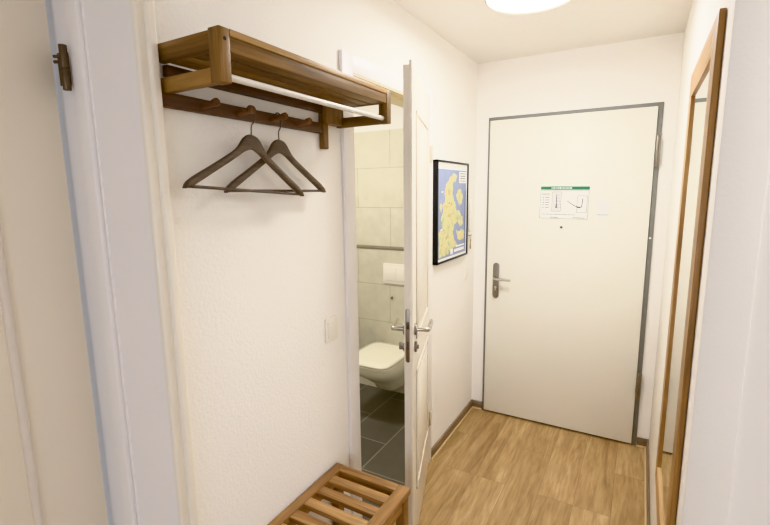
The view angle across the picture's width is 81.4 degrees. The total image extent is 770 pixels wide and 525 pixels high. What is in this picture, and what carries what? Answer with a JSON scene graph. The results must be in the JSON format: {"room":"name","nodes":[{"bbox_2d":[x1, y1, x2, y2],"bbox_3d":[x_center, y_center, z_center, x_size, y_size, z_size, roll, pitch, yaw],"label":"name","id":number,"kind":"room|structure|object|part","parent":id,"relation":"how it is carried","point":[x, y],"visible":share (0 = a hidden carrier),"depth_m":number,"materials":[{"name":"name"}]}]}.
{"room":"entrance hallway","nodes":[
{"label":"entrance hallway","id":0,"kind":"room"},
{"bbox_2d":[154,0,477,524],"bbox_3d":[-0.919,0.260,0.964,0.420,2.500,5.600,4,10,29],"label":"wall","id":1,"kind":"structure","parent":0,"point":[260,275],"depth_m":1.51,"materials":[{"name":"white paint"}]},
{"bbox_2d":[0,0,198,524],"bbox_3d":[-0.963,0.338,0.846,0.430,2.385,1.024,4,10,29],"label":"door","id":2,"kind":"structure","parent":1,"relation":"in","point":[95,427],"depth_m":1.18,"materials":[{"name":"beige paint"}]},
{"bbox_3d":[-1.090,0.290,0.919,0.022,1.922,0.569,4,10,29],"label":"panel moulding","id":3,"kind":"part","parent":2,"relation":"part of","materials":[{"name":"paint"}]},
{"bbox_3d":[-1.064,0.353,0.902,0.202,2.340,0.971,4,10,29],"label":"frame","id":4,"kind":"part","parent":2,"relation":"part of","materials":[{"name":"white paint"}]},
{"bbox_3d":[-0.789,0.351,0.748,0.030,2.385,1.024,4,10,29],"label":"casing","id":5,"kind":"part","parent":2,"relation":"part of","materials":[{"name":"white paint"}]},
{"bbox_2d":[158,25,390,149],"bbox_3d":[-0.266,-0.472,1.354,0.232,0.201,0.762,4,10,29],"label":"coat rack","id":6,"kind":"object","parent":1,"relation":"attached to","point":[224,59],"visible":0.97,"depth_m":1.20,"materials":[{"name":"brown wood"}]},
{"bbox_3d":[-0.462,-0.497,1.038,0.195,0.042,0.022,4,10,29],"label":"rail","id":7,"kind":"part","parent":6,"relation":"part of","materials":[{"name":"brown wood"}]},
{"bbox_3d":[-0.461,-0.424,1.050,0.195,0.035,0.021,4,10,29],"label":"rail","id":8,"kind":"part","parent":6,"relation":"part of","materials":[{"name":"brown wood"}]},
{"bbox_3d":[-0.364,-0.455,0.987,0.036,0.116,0.030,4,10,29],"label":"post","id":9,"kind":"part","parent":6,"relation":"part of","materials":[{"name":"brown wood"}]},
{"bbox_3d":[-0.358,-0.519,1.400,0.019,0.028,0.722,4,10,29],"label":"rail","id":10,"kind":"part","parent":6,"relation":"part of","materials":[{"name":"brown wood"}]},
{"bbox_2d":[182,105,303,195],"bbox_3d":[-0.385,-0.316,1.275,0.019,0.258,0.440,4,10,29],"label":"clothes hanger","id":11,"kind":"object","parent":6,"relation":"hanging from","point":[248,142],"visible":0.98,"depth_m":1.26,"materials":[{"name":"brown wood"}]},
{"bbox_2d":[224,112,325,192],"bbox_3d":[-0.332,-0.344,1.406,0.019,0.246,0.429,5,10,31],"label":"clothes hanger","id":12,"kind":"object","parent":6,"relation":"hanging from","point":[278,146],"visible":0.91,"depth_m":1.40,"materials":[{"name":"brown wood"}]},
{"bbox_3d":[-0.178,-0.539,1.292,0.022,0.046,0.706,4,10,29],"label":"rail","id":13,"kind":"part","parent":6,"relation":"part of","materials":[{"name":"brown wood"}]},
{"bbox_3d":[-0.183,-0.468,1.307,0.016,0.016,0.708,4,10,29],"label":"hanging rail","id":14,"kind":"part","parent":6,"relation":"part of","materials":[{"name":"white metal"}]},
{"bbox_3d":[-0.200,-0.565,1.653,0.040,0.110,0.102,4,10,29],"label":"post","id":15,"kind":"part","parent":6,"relation":"part of","materials":[{"name":"brown wood"}]},
{"bbox_3d":[-0.098,-0.528,1.677,0.195,0.035,0.021,4,10,29],"label":"rail","id":16,"kind":"part","parent":6,"relation":"part of","materials":[{"name":"brown wood"}]},
{"bbox_3d":[-0.099,-0.601,1.665,0.195,0.042,0.022,4,10,29],"label":"rail","id":17,"kind":"part","parent":6,"relation":"part of","materials":[{"name":"brown wood"}]},
{"bbox_3d":[-0.001,-0.559,1.614,0.036,0.116,0.030,4,10,29],"label":"post","id":18,"kind":"part","parent":6,"relation":"part of","materials":[{"name":"brown wood"}]},
{"bbox_2d":[324,315,337,342],"bbox_3d":[-0.212,0.264,1.778,0.009,0.098,0.078,4,10,29],"label":"light switch","id":19,"kind":"object","parent":1,"relation":"attached to","point":[331,323],"visible":1,"depth_m":1.77,"materials":[{"name":"white plastic"}]},
{"bbox_2d":[339,49,433,524],"bbox_3d":[0.126,0.213,2.193,0.401,2.183,0.854,4,10,29],"label":"door","id":20,"kind":"structure","parent":1,"relation":"in","point":[408,92],"depth_m":1.93,"materials":[{"name":"white paint"}]},
{"bbox_3d":[0.064,0.276,2.000,0.062,0.019,0.140,1,9,11],"label":"lever","id":21,"kind":"part","parent":20,"relation":"part of","materials":[{"name":"metal"}]},
{"bbox_3d":[0.166,0.178,2.211,0.051,1.705,0.512,1,9,11],"label":"panel moulding","id":22,"kind":"part","parent":20,"relation":"part of","materials":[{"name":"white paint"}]},
{"bbox_3d":[0.192,0.279,1.969,0.059,0.019,0.152,4,10,29],"label":"lever","id":23,"kind":"part","parent":20,"relation":"part of","materials":[{"name":"metal"}]},
{"bbox_2d":[433,159,468,264],"bbox_3d":[0.416,-0.319,2.783,0.031,0.602,0.518,4,10,29],"label":"framed map","id":24,"kind":"object","parent":1,"relation":"attached to","point":[450,178],"visible":1,"depth_m":2.73,"materials":[{"name":"paper"}]},
{"bbox_2d":[431,399,472,459],"bbox_3d":[0.074,1.254,2.409,0.021,0.060,2.419,4,10,29],"label":"baseboard","id":25,"kind":"structure","parent":1,"relation":"attached to","point":[447,434],"depth_m":3.04,"materials":[{"name":"brown wood"}]},
{"bbox_2d":[468,199,472,232],"bbox_3d":[0.589,-0.323,3.081,0.040,0.230,0.090,4,10,29],"label":"phone","id":26,"kind":"object","parent":1,"relation":"attached to","point":[470,201],"visible":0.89,"depth_m":3.05,"materials":[{"name":"white plastic"}]},
{"bbox_2d":[354,104,404,393],"bbox_3d":[-0.200,-0.196,3.780,1.800,2.500,0.170,4,10,29],"label":"wall","id":27,"kind":"structure","parent":0,"point":[378,149],"depth_m":3.60,"materials":[{"name":"beige tile"}]},
{"bbox_2d":[357,244,403,250],"bbox_3d":[-0.238,-0.137,3.722,1.800,0.025,0.028,4,10,29],"label":"trim","id":28,"kind":"structure","parent":27,"relation":"attached to","point":[358,246],"depth_m":3.59,"materials":[{"name":"grey tile"}]},
{"bbox_2d":[359,342,404,390],"bbox_3d":[-0.020,0.838,3.427,0.376,0.325,0.550,4,10,29],"label":"toilet","id":29,"kind":"object","parent":27,"relation":"attached to","point":[381,363],"visible":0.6,"depth_m":3.29,"materials":[{"name":"white ceramic"}]},
{"bbox_3d":[-0.038,0.716,3.377,0.372,0.014,0.476,4,10,29],"label":"seat","id":30,"kind":"part","parent":29,"relation":"part of","materials":[{"name":"white plastic"}]},
{"bbox_3d":[-0.039,0.695,3.373,0.376,0.026,0.481,4,10,29],"label":"lid","id":31,"kind":"part","parent":29,"relation":"part of","materials":[{"name":"white ceramic"}]},
{"bbox_3d":[-0.016,0.858,3.437,0.360,0.282,0.534,4,10,29],"label":"bowl","id":32,"kind":"part","parent":29,"relation":"part of","materials":[{"name":"white ceramic"}]},
{"bbox_2d":[383,263,403,284],"bbox_3d":[0.095,0.093,3.552,0.246,0.160,0.018,4,10,29],"label":"flush plate","id":33,"kind":"object","parent":27,"relation":"attached to","point":[392,273],"visible":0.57,"depth_m":3.56,"materials":[{"name":"white plastic"}]},
{"bbox_2d":[360,383,644,524],"bbox_3d":[-0.084,1.596,0.772,5.200,0.102,5.720,4,10,29],"label":"floor","id":34,"kind":"structure","parent":0,"point":[495,468],"depth_m":2.66,"materials":[{"name":"brown wood"}]},
{"bbox_2d":[268,463,410,524],"bbox_3d":[-0.214,1.157,1.545,0.345,0.530,0.670,4,10,29],"label":"slatted bench","id":35,"kind":"object","parent":34,"relation":"on","point":[331,486],"visible":1,"depth_m":1.66,"materials":[{"name":"brown wood"}]},
{"bbox_3d":[-0.350,0.897,1.580,0.040,0.024,0.670,4,10,29],"label":"rail","id":36,"kind":"part","parent":35,"relation":"part of","materials":[{"name":"brown wood"}]},
{"bbox_3d":[-0.194,1.114,1.887,0.034,0.507,0.040,4,10,29],"label":"leg","id":37,"kind":"part","parent":35,"relation":"part of","materials":[{"name":"brown wood"}]},
{"bbox_3d":[-0.066,0.862,1.777,0.257,0.024,0.040,4,10,29],"label":"rail","id":38,"kind":"part","parent":35,"relation":"part of","materials":[{"name":"brown wood"}]},
{"bbox_3d":[-0.089,0.917,1.432,0.050,0.024,0.670,4,10,29],"label":"rail","id":39,"kind":"part","parent":35,"relation":"part of","materials":[{"name":"brown wood"}]},
{"bbox_3d":[0.068,1.134,1.738,0.036,0.507,0.040,4,10,29],"label":"leg","id":40,"kind":"part","parent":35,"relation":"part of","materials":[{"name":"brown wood"}]},
{"bbox_2d":[393,0,692,63],"bbox_3d":[-0.158,-0.974,0.388,5.300,0.100,5.720,4,10,29],"label":"ceiling","id":41,"kind":"structure","parent":0,"point":[484,34],"depth_m":2.34,"materials":[{"name":"beige paint"}]},
{"bbox_2d":[485,0,570,13],"bbox_3d":[0.607,-1.133,1.851,0.380,0.063,0.380,4,10,29],"label":"ceiling lamp","id":42,"kind":"object","parent":41,"relation":"attached to","point":[503,6],"visible":1,"depth_m":1.95,"materials":[{"name":"glass"}]},
{"bbox_2d":[471,32,684,443],"bbox_3d":[1.202,-0.092,3.016,1.400,2.500,0.120,4,10,29],"label":"wall","id":43,"kind":"structure","parent":0,"point":[645,70],"depth_m":2.78,"materials":[{"name":"white paint"}]},
{"bbox_2d":[472,399,648,447],"bbox_3d":[1.173,1.123,3.152,1.180,0.060,0.021,4,10,29],"label":"baseboard","id":44,"kind":"structure","parent":43,"relation":"attached to","point":[641,442],"depth_m":2.89,"materials":[{"name":"brown wood"}]},
{"bbox_2d":[482,102,663,445],"bbox_3d":[1.152,0.103,2.955,1.024,2.136,0.088,4,10,29],"label":"door","id":45,"kind":"structure","parent":43,"relation":"in","point":[566,300],"depth_m":2.94,"materials":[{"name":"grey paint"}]},
{"bbox_3d":[0.789,0.127,3.185,0.042,0.254,0.010,4,10,29],"label":"handle plate","id":46,"kind":"part","parent":45,"relation":"part of","materials":[{"name":"metal"}]},
{"bbox_3d":[0.818,0.116,3.133,0.123,0.022,0.058,4,10,29],"label":"lever","id":47,"kind":"part","parent":45,"relation":"part of","materials":[{"name":"metal"}]},
{"bbox_2d":[539,186,589,219],"bbox_3d":[1.155,-0.385,2.893,0.301,0.214,0.002,4,10,29],"label":"sign","id":48,"kind":"object","parent":45,"relation":"attached to","point":[556,202],"visible":1,"depth_m":2.89,"materials":[{"name":"white paper"}]},
{"bbox_2d":[596,200,608,216],"bbox_3d":[1.354,-0.334,2.786,0.068,0.104,0.001,4,10,29],"label":"sticker","id":49,"kind":"object","parent":45,"relation":"attached to","point":[602,205],"visible":1,"depth_m":2.79,"materials":[{"name":"paper"}]},
{"bbox_2d":[649,0,769,524],"bbox_3d":[2.124,0.163,1.343,2.120,2.500,1.905,4,10,29],"label":"wall","id":50,"kind":"structure","parent":0,"point":[725,470],"depth_m":1.01,"materials":[{"name":"white paint"}]},
{"bbox_2d":[644,439,650,524],"bbox_3d":[1.210,1.295,2.062,0.021,0.060,1.899,4,10,29],"label":"baseboard","id":51,"kind":"structure","parent":50,"relation":"attached to","point":[646,449],"depth_m":2.46,"materials":[{"name":"brown wood"}]},
{"bbox_2d":[655,7,726,524],"bbox_3d":[0.947,0.155,1.435,0.016,1.576,0.712,4,10,29],"label":"wall mirror","id":52,"kind":"object","parent":50,"relation":"attached to","point":[705,77],"visible":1,"depth_m":1.29,"materials":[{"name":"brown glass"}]},
{"bbox_3d":[0.955,0.891,1.552,0.014,0.085,0.533,4,10,29],"label":"frame rail","id":53,"kind":"part","parent":52,"relation":"part of","materials":[{"name":"wood"}]},
{"bbox_2d":[659,66,709,524],"bbox_3d":[0.948,0.155,1.434,0.005,1.426,0.540,4,10,29],"label":"mirror glass","id":54,"kind":"object","parent":52,"relation":"on","point":[699,91],"depth_m":1.45,"materials":[{"name":"mirror"}]},
{"bbox_3d":[0.937,-0.582,1.318,0.014,0.085,0.533,4,10,29],"label":"frame rail","id":55,"kind":"part","parent":52,"relation":"part of","materials":[{"name":"wood"}]}
]}

